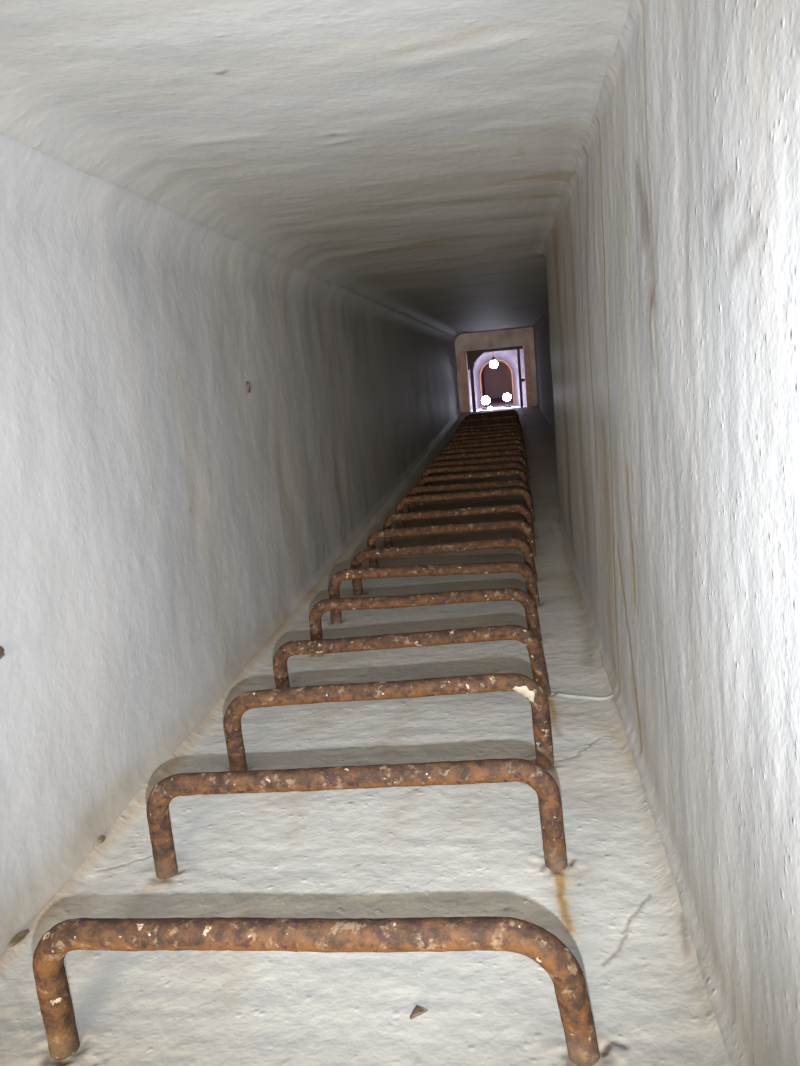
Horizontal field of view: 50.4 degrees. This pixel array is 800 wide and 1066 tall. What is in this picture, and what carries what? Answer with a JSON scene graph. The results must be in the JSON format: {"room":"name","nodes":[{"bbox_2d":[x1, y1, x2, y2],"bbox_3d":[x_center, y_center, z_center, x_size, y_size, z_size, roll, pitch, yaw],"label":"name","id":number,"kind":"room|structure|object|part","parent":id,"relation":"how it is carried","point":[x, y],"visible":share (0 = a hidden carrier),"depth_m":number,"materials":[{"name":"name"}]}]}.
{"room":"ladder shaft","nodes":[
{"label":"ladder shaft","id":0,"kind":"room"},
{"bbox_2d":[0,134,460,955],"bbox_3d":[0.060,-0.917,5.511,0.048,1.121,11.900,-4,11,8],"label":"wall","id":1,"kind":"structure","parent":0,"point":[162,518],"depth_m":1.50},
{"bbox_2d":[0,646,4,658],"bbox_3d":[-0.499,0.150,1.058,0.008,0.017,0.022,-4,11,8],"label":"rust fleck","id":2,"kind":"object","parent":1,"relation":"attached to","point":[2,654],"visible":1,"depth_m":1.06,"materials":[{"name":"brown metal"}]},
{"bbox_2d":[246,381,250,392],"bbox_3d":[-0.383,-0.369,2.147,0.008,0.028,0.012,-4,11,8],"label":"rust fleck","id":3,"kind":"object","parent":1,"relation":"attached to","point":[248,388],"visible":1,"depth_m":2.14,"materials":[{"name":"metal"}]},
{"bbox_2d":[459,351,470,411],"bbox_3d":[0.875,-2.022,11.415,0.080,0.820,0.260,-4,11,8],"label":"trim","id":4,"kind":"structure","parent":1,"relation":"attached to","point":[463,358],"depth_m":11.29,"materials":[{"name":"brown wood"}]},
{"bbox_2d":[0,0,630,336],"bbox_3d":[0.521,-1.468,5.342,1.148,0.096,11.900,-4,11,8],"label":"wall","id":5,"kind":"structure","parent":0,"point":[417,159],"depth_m":1.24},
{"bbox_2d":[0,406,732,1065],"bbox_3d":[0.609,-0.445,5.540,1.168,0.070,11.900,-4,11,8],"label":"wall","id":6,"kind":"structure","parent":0,"point":[467,850],"depth_m":1.13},
{"bbox_2d":[8,929,28,946],"bbox_3d":[-0.464,0.493,1.036,0.010,0.010,0.033,-4,11,8],"label":"chip","id":7,"kind":"object","parent":6,"relation":"on","point":[19,937],"visible":1,"depth_m":1.03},
{"bbox_2d":[97,835,105,843],"bbox_3d":[-0.438,0.450,1.248,0.009,0.009,0.015,-4,11,8],"label":"chip","id":8,"kind":"object","parent":6,"relation":"on","point":[101,838],"visible":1,"depth_m":1.24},
{"bbox_2d":[32,916,599,1065],"bbox_3d":[-0.089,0.454,0.825,0.557,0.180,0.033,-4,11,8],"label":"iron rung","id":9,"kind":"object","parent":6,"relation":"attached to","point":[481,933],"visible":1,"depth_m":0.80,"materials":[{"name":"brown metal"}]},
{"bbox_3d":[-0.347,0.499,0.866,0.030,0.122,0.030,-4,11,8],"label":"leg","id":10,"kind":"part","parent":9,"relation":"part of","materials":[{"name":"metal"}]},
{"bbox_3d":[0.169,0.472,0.798,0.042,0.108,0.031,-4,11,8],"label":"leg","id":11,"kind":"part","parent":9,"relation":"part of","materials":[{"name":"metal"}]},
{"bbox_2d":[146,758,567,879],"bbox_3d":[-0.064,0.392,1.127,0.560,0.181,0.032,-4,11,7],"label":"iron rung","id":12,"kind":"object","parent":6,"relation":"attached to","point":[528,772],"visible":0.95,"depth_m":1.10,"materials":[{"name":"brown metal"}]},
{"bbox_3d":[-0.324,0.439,1.165,0.030,0.122,0.030,-4,11,8],"label":"leg","id":13,"kind":"part","parent":12,"relation":"part of","materials":[{"name":"metal"}]},
{"bbox_3d":[0.199,0.401,1.099,0.034,0.124,0.031,-4,11,8],"label":"leg","id":14,"kind":"part","parent":12,"relation":"part of","materials":[{"name":"metal"}]},
{"bbox_2d":[223,673,553,770],"bbox_3d":[-0.025,0.331,1.409,0.550,0.187,0.032,-4,11,8],"label":"iron rung","id":15,"kind":"object","parent":6,"relation":"attached to","point":[529,688],"visible":0.91,"depth_m":1.38,"materials":[{"name":"brown metal"}]},
{"bbox_3d":[-0.279,0.384,1.452,0.031,0.114,0.030,-4,11,8],"label":"leg","id":16,"kind":"part","parent":15,"relation":"part of","materials":[{"name":"metal"}]},
{"bbox_3d":[0.233,0.341,1.379,0.032,0.129,0.030,-4,11,8],"label":"leg","id":17,"kind":"part","parent":15,"relation":"part of","materials":[{"name":"metal"}]},
{"bbox_2d":[273,625,550,695],"bbox_3d":[0.016,0.276,1.707,0.567,0.175,0.032,-3,11,11],"label":"iron rung","id":18,"kind":"object","parent":6,"relation":"attached to","point":[534,647],"visible":0.88,"depth_m":1.68,"materials":[{"name":"brown metal"}]},
{"bbox_3d":[-0.243,0.326,1.767,0.031,0.102,0.030,-4,11,8],"label":"leg","id":19,"kind":"part","parent":18,"relation":"part of","materials":[{"name":"metal"}]},
{"bbox_3d":[0.276,0.287,1.662,0.042,0.122,0.031,-4,11,8],"label":"leg","id":20,"kind":"part","parent":18,"relation":"part of","materials":[{"name":"metal"}]},
{"bbox_2d":[410,1005,427,1018],"bbox_3d":[0.018,0.493,0.872,0.014,0.006,0.018,2,13,32],"label":"flake","id":21,"kind":"object","parent":6,"relation":"on","point":[418,1010],"visible":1,"depth_m":0.87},
{"bbox_2d":[309,588,541,654],"bbox_3d":[0.057,0.220,2.002,0.550,0.166,0.031,-4,11,6],"label":"iron rung","id":22,"kind":"object","parent":6,"relation":"attached to","point":[498,594],"visible":0.88,"depth_m":1.98,"materials":[{"name":"brown metal"}]},
{"bbox_3d":[-0.198,0.265,2.033,0.031,0.113,0.030,-4,11,8],"label":"leg","id":23,"kind":"part","parent":22,"relation":"part of","materials":[{"name":"metal"}]},
{"bbox_3d":[0.314,0.229,1.981,0.038,0.109,0.031,-4,11,8],"label":"leg","id":24,"kind":"part","parent":22,"relation":"part of","materials":[{"name":"metal"}]},
{"bbox_2d":[328,561,539,623],"bbox_3d":[0.089,0.162,2.255,0.563,0.178,0.033,-5,11,2],"label":"iron rung","id":25,"kind":"object","parent":6,"relation":"attached to","point":[523,569],"visible":0.89,"depth_m":2.23,"materials":[{"name":"brown metal"}]},
{"bbox_3d":[-0.172,0.211,2.267,0.033,0.124,0.030,-4,11,8],"label":"leg","id":26,"kind":"part","parent":25,"relation":"part of","materials":[{"name":"metal"}]},
{"bbox_3d":[0.354,0.173,2.254,0.038,0.106,0.031,-4,11,8],"label":"leg","id":27,"kind":"part","parent":25,"relation":"part of","materials":[{"name":"metal"}]},
{"bbox_2d":[351,538,537,594],"bbox_3d":[0.132,0.112,2.516,0.554,0.170,0.031,-5,11,2],"label":"iron rung","id":28,"kind":"object","parent":6,"relation":"attached to","point":[522,545],"visible":0.8,"depth_m":2.49,"materials":[{"name":"brown metal"}]},
{"bbox_3d":[-0.126,0.164,2.533,0.032,0.107,0.030,-4,11,8],"label":"leg","id":29,"kind":"part","parent":28,"relation":"part of","materials":[{"name":"metal"}]},
{"bbox_3d":[0.389,0.116,2.510,0.042,0.115,0.030,-4,11,8],"label":"leg","id":30,"kind":"part","parent":28,"relation":"part of","materials":[{"name":"metal"}]},
{"bbox_2d":[367,519,535,566],"bbox_3d":[0.169,0.051,2.824,0.558,0.164,0.031,-4,11,6],"label":"iron rung","id":31,"kind":"object","parent":6,"relation":"attached to","point":[525,527],"visible":0.81,"depth_m":2.80,"materials":[{"name":"brown metal"}]},
{"bbox_3d":[-0.090,0.097,2.858,0.032,0.108,0.030,-4,11,8],"label":"leg","id":32,"kind":"part","parent":31,"relation":"part of","materials":[{"name":"metal"}]},
{"bbox_3d":[0.432,0.059,2.800,0.032,0.108,0.030,-4,11,8],"label":"leg","id":33,"kind":"part","parent":31,"relation":"part of","materials":[{"name":"metal"}]},
{"bbox_2d":[383,504,534,547],"bbox_3d":[0.215,-0.009,3.110,0.554,0.166,0.032,-4,11,5],"label":"iron rung","id":34,"kind":"object","parent":6,"relation":"attached to","point":[523,510],"visible":0.84,"depth_m":3.09,"materials":[{"name":"brown metal"}]},
{"bbox_3d":[-0.043,0.038,3.139,0.030,0.109,0.030,-4,11,8],"label":"leg","id":35,"kind":"part","parent":34,"relation":"part of","materials":[{"name":"metal"}]},
{"bbox_3d":[0.475,-0.002,3.092,0.036,0.109,0.030,-4,11,8],"label":"leg","id":36,"kind":"part","parent":34,"relation":"part of","materials":[{"name":"metal"}]},
{"bbox_2d":[395,488,534,527],"bbox_3d":[0.262,-0.084,3.458,0.564,0.170,0.033,-4,11,8],"label":"iron rung","id":37,"kind":"object","parent":6,"relation":"attached to","point":[525,494],"visible":0.81,"depth_m":3.43,"materials":[{"name":"brown metal"}]},
{"bbox_3d":[0.003,-0.038,3.501,0.033,0.114,0.030,-4,11,8],"label":"leg","id":38,"kind":"part","parent":37,"relation":"part of","materials":[{"name":"metal"}]},
{"bbox_3d":[0.526,-0.075,3.427,0.035,0.116,0.029,-7,11,-8],"label":"leg","id":39,"kind":"part","parent":37,"relation":"part of","materials":[{"name":"metal"}]},
{"bbox_2d":[407,480,530,511],"bbox_3d":[0.304,-0.141,3.745,0.548,0.167,0.034,-4,11,8],"label":"iron rung","id":40,"kind":"object","parent":6,"relation":"attached to","point":[505,483],"visible":0.73,"depth_m":3.72,"materials":[{"name":"brown metal"}]},
{"bbox_3d":[0.051,-0.098,3.787,0.031,0.112,0.031,-4,11,8],"label":"leg","id":41,"kind":"part","parent":40,"relation":"part of","materials":[{"name":"metal"}]},
{"bbox_2d":[417,469,527,505],"bbox_3d":[0.345,-0.203,4.036,0.534,0.169,0.031,-4,11,8],"label":"iron rung","id":42,"kind":"object","parent":6,"relation":"attached to","point":[515,472],"visible":0.78,"depth_m":4.01,"materials":[{"name":"brown metal"}]},
{"bbox_3d":[0.099,-0.160,4.078,0.031,0.115,0.030,-4,11,8],"label":"leg","id":43,"kind":"part","parent":42,"relation":"part of","materials":[{"name":"metal"}]},
{"bbox_2d":[421,462,526,494],"bbox_3d":[0.379,-0.264,4.333,0.541,0.170,0.032,-4,11,8],"label":"iron rung","id":44,"kind":"object","parent":6,"relation":"attached to","point":[519,466],"visible":0.77,"depth_m":4.31,"materials":[{"name":"brown metal"}]},
{"bbox_2d":[426,456,528,485],"bbox_3d":[0.420,-0.323,4.629,0.559,0.167,0.031,-4,11,7],"label":"iron rung","id":45,"kind":"object","parent":6,"relation":"attached to","point":[520,459],"visible":0.76,"depth_m":4.60,"materials":[{"name":"brown metal"}]},
{"bbox_3d":[0.683,-0.314,4.604,0.034,0.109,0.029,-1,12,23],"label":"leg","id":46,"kind":"part","parent":45,"relation":"part of","materials":[{"name":"metal"}]},
{"bbox_2d":[432,450,524,475],"bbox_3d":[0.457,-0.384,4.920,0.544,0.169,0.032,-4,11,7],"label":"iron rung","id":47,"kind":"object","parent":6,"relation":"attached to","point":[510,452],"visible":0.71,"depth_m":4.90,"materials":[{"name":"brown metal"}]},
{"bbox_2d":[439,445,527,464],"bbox_3d":[0.509,-0.445,5.215,0.542,0.167,0.033,-4,11,8],"label":"iron rung","id":48,"kind":"object","parent":6,"relation":"attached to","point":[504,447],"visible":0.7,"depth_m":5.19,"materials":[{"name":"brown metal"}]},
{"bbox_2d":[442,440,524,466],"bbox_3d":[0.542,-0.504,5.506,0.551,0.166,0.032,-4,11,6],"label":"iron rung","id":49,"kind":"object","parent":6,"relation":"attached to","point":[509,442],"visible":0.62,"depth_m":5.48,"materials":[{"name":"brown metal"}]},
{"bbox_2d":[445,435,523,460],"bbox_3d":[0.576,-0.565,5.800,0.547,0.168,0.031,-4,11,9],"label":"iron rung","id":50,"kind":"object","parent":6,"relation":"attached to","point":[514,437],"visible":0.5,"depth_m":5.77,"materials":[{"name":"brown metal"}]},
{"bbox_2d":[450,432,523,454],"bbox_3d":[0.623,-0.625,6.090,0.533,0.167,0.033,-4,11,8],"label":"iron rung","id":51,"kind":"object","parent":6,"relation":"attached to","point":[484,436],"visible":0.52,"depth_m":6.07,"materials":[{"name":"brown metal"}]},
{"bbox_2d":[451,429,523,439],"bbox_3d":[0.656,-0.685,6.378,0.545,0.170,0.033,-4,11,8],"label":"iron rung","id":52,"kind":"object","parent":6,"relation":"attached to","point":[503,430],"visible":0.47,"depth_m":6.36,"materials":[{"name":"brown metal"}]},
{"bbox_2d":[454,426,521,433],"bbox_3d":[0.690,-0.744,6.670,0.539,0.169,0.031,-4,11,8],"label":"iron rung","id":53,"kind":"object","parent":6,"relation":"attached to","point":[504,427],"visible":0.48,"depth_m":6.64,"materials":[{"name":"brown metal"}]},
{"bbox_2d":[456,422,521,430],"bbox_3d":[0.732,-0.809,6.974,0.543,0.173,0.032,-4,11,8],"label":"iron rung","id":54,"kind":"object","parent":6,"relation":"attached to","point":[509,423],"visible":0.59,"depth_m":6.95,"materials":[{"name":"brown metal"}]},
{"bbox_2d":[460,415,518,423],"bbox_3d":[0.832,-0.986,7.843,0.550,0.173,0.032,-4,11,8],"label":"iron rung","id":55,"kind":"object","parent":6,"relation":"attached to","point":[505,416],"visible":0.59,"depth_m":7.82,"materials":[{"name":"brown metal"}]},
{"bbox_2d":[458,420,520,427],"bbox_3d":[0.766,-0.866,7.260,0.549,0.170,0.033,-4,11,8],"label":"iron rung","id":56,"kind":"object","parent":6,"relation":"attached to","point":[469,424],"visible":0.32,"depth_m":7.24,"materials":[{"name":"brown metal"}]},
{"bbox_2d":[459,418,520,436],"bbox_3d":[0.799,-0.923,7.557,0.559,0.164,0.031,-4,11,8],"label":"iron rung","id":57,"kind":"object","parent":6,"relation":"attached to","point":[509,419],"visible":0.41,"depth_m":7.53,"materials":[{"name":"brown metal"}]},
{"bbox_2d":[464,411,519,420],"bbox_3d":[0.910,-1.106,8.438,0.556,0.168,0.033,-4,11,8],"label":"iron rung","id":58,"kind":"object","parent":6,"relation":"attached to","point":[511,412],"visible":0.47,"depth_m":8.41,"materials":[{"name":"brown metal"}]},
{"bbox_2d":[465,414,518,418],"bbox_3d":[0.876,-1.046,8.142,0.539,0.168,0.033,-4,11,7],"label":"iron rung","id":59,"kind":"object","parent":6,"relation":"attached to","point":[502,414],"visible":0.3,"depth_m":8.12,"materials":[{"name":"brown metal"}]},
{"bbox_2d":[469,410,515,414],"bbox_3d":[0.949,-1.164,8.725,0.532,0.166,0.033,-4,11,8],"label":"iron rung","id":60,"kind":"object","parent":6,"relation":"attached to","point":[504,410],"visible":0.38,"depth_m":8.70,"materials":[{"name":"brown metal"}]},
{"bbox_2d":[455,327,537,411],"bbox_3d":[1.280,-2.193,11.330,1.333,1.271,0.220,-4,11,8],"label":"wall","id":61,"kind":"structure","parent":0,"point":[521,336],"depth_m":11.16,"materials":[{"name":"beige concrete"}]},
{"bbox_2d":[523,345,532,406],"bbox_3d":[1.705,-2.079,11.301,0.080,0.820,0.260,-4,11,8],"label":"trim","id":62,"kind":"structure","parent":61,"relation":"attached to","point":[526,348],"depth_m":11.18,"materials":[{"name":"brown wood"}]},
{"bbox_2d":[466,347,526,409],"bbox_3d":[1.494,-2.697,13.452,2.050,1.385,0.600,-4,11,8],"label":"wall","id":63,"kind":"structure","parent":0,"point":[509,356],"depth_m":13.29,"materials":[{"name":"white paint"}]},
{"bbox_2d":[480,359,514,406],"bbox_3d":[1.569,-2.445,13.803,0.550,0.745,0.080,-4,11,8],"label":"trim","id":64,"kind":"structure","parent":63,"relation":"attached to","point":[495,359],"depth_m":13.75,"materials":[{"name":"orange wood"}]},
{"bbox_2d":[481,361,512,397],"bbox_3d":[1.744,-2.732,15.214,0.540,0.740,2.900,-4,11,8],"label":"wall","id":65,"kind":"structure","parent":0,"point":[496,382],"depth_m":16.63,"materials":[{"name":"paint"}]},
{"bbox_2d":[471,396,526,411],"bbox_3d":[1.638,-2.151,14.225,1.950,0.041,5.480,-4,11,8],"label":"floor","id":66,"kind":"structure","parent":0,"point":[495,403],"depth_m":14.06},
{"bbox_2d":[481,396,489,409],"bbox_3d":[1.319,-2.000,13.051,0.133,0.205,0.133,-4,11,8],"label":"lamp","id":67,"kind":"object","parent":66,"relation":"on","point":[485,400],"visible":0.99,"depth_m":13.01,"materials":[{"name":"white glass"}]},
{"bbox_3d":[1.316,-2.035,13.044,0.133,0.133,0.133,-4,11,8],"label":"bulb","id":68,"kind":"part","parent":67,"relation":"part of","materials":[{"name":"white glass"}]},
{"bbox_2d":[503,393,510,407],"bbox_3d":[1.641,-2.029,13.005,0.121,0.220,0.121,-4,11,8],"label":"lamp","id":69,"kind":"object","parent":66,"relation":"on","point":[506,396],"visible":1,"depth_m":12.97,"materials":[{"name":"white glass"}]},
{"bbox_3d":[1.636,-2.077,12.996,0.121,0.121,0.121,-4,11,8],"label":"bulb","id":70,"kind":"part","parent":69,"relation":"part of","materials":[{"name":"white glass"}]},
{"bbox_2d":[533,0,799,1065],"bbox_3d":[0.955,-0.989,5.386,0.231,1.121,11.900,-4,11,8],"label":"wall","id":71,"kind":"structure","parent":0,"point":[672,249],"depth_m":0.78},
{"bbox_3d":[1.290,-3.087,12.174,1.950,0.038,1.780,-4,11,8],"label":"ceiling","id":72,"kind":"structure","parent":0,"visible":0},
{"bbox_2d":[490,354,497,367],"bbox_3d":[1.382,-2.831,12.719,0.123,0.726,0.123,-4,11,8],"label":"hanging lamp","id":73,"kind":"object","parent":72,"relation":"hanging from","point":[493,364],"visible":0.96,"depth_m":12.74,"materials":[{"name":"white glass"}]},
{"bbox_3d":[1.410,-2.536,12.776,0.123,0.123,0.123,-4,11,8],"label":"bulb","id":74,"kind":"part","parent":73,"relation":"part of","materials":[{"name":"white glass"}]},
{"bbox_3d":[1.291,-1.616,11.447,1.950,0.065,0.200,-4,11,8],"label":"wall","id":75,"kind":"structure","parent":0,"visible":0},
{"bbox_2d":[466,346,524,410],"bbox_3d":[1.291,-2.052,11.368,0.752,0.818,0.060,-4,11,8],"label":"frame","id":76,"kind":"object","parent":75,"relation":"on","point":[472,356],"visible":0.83,"depth_m":11.32,"materials":[{"name":"metal"}]},
{"bbox_3d":[1.014,-2.293,11.353,0.230,0.207,0.016,-4,11,8],"label":"corner plate","id":77,"kind":"part","parent":76,"relation":"part of","materials":[{"name":"metal"}]}
]}

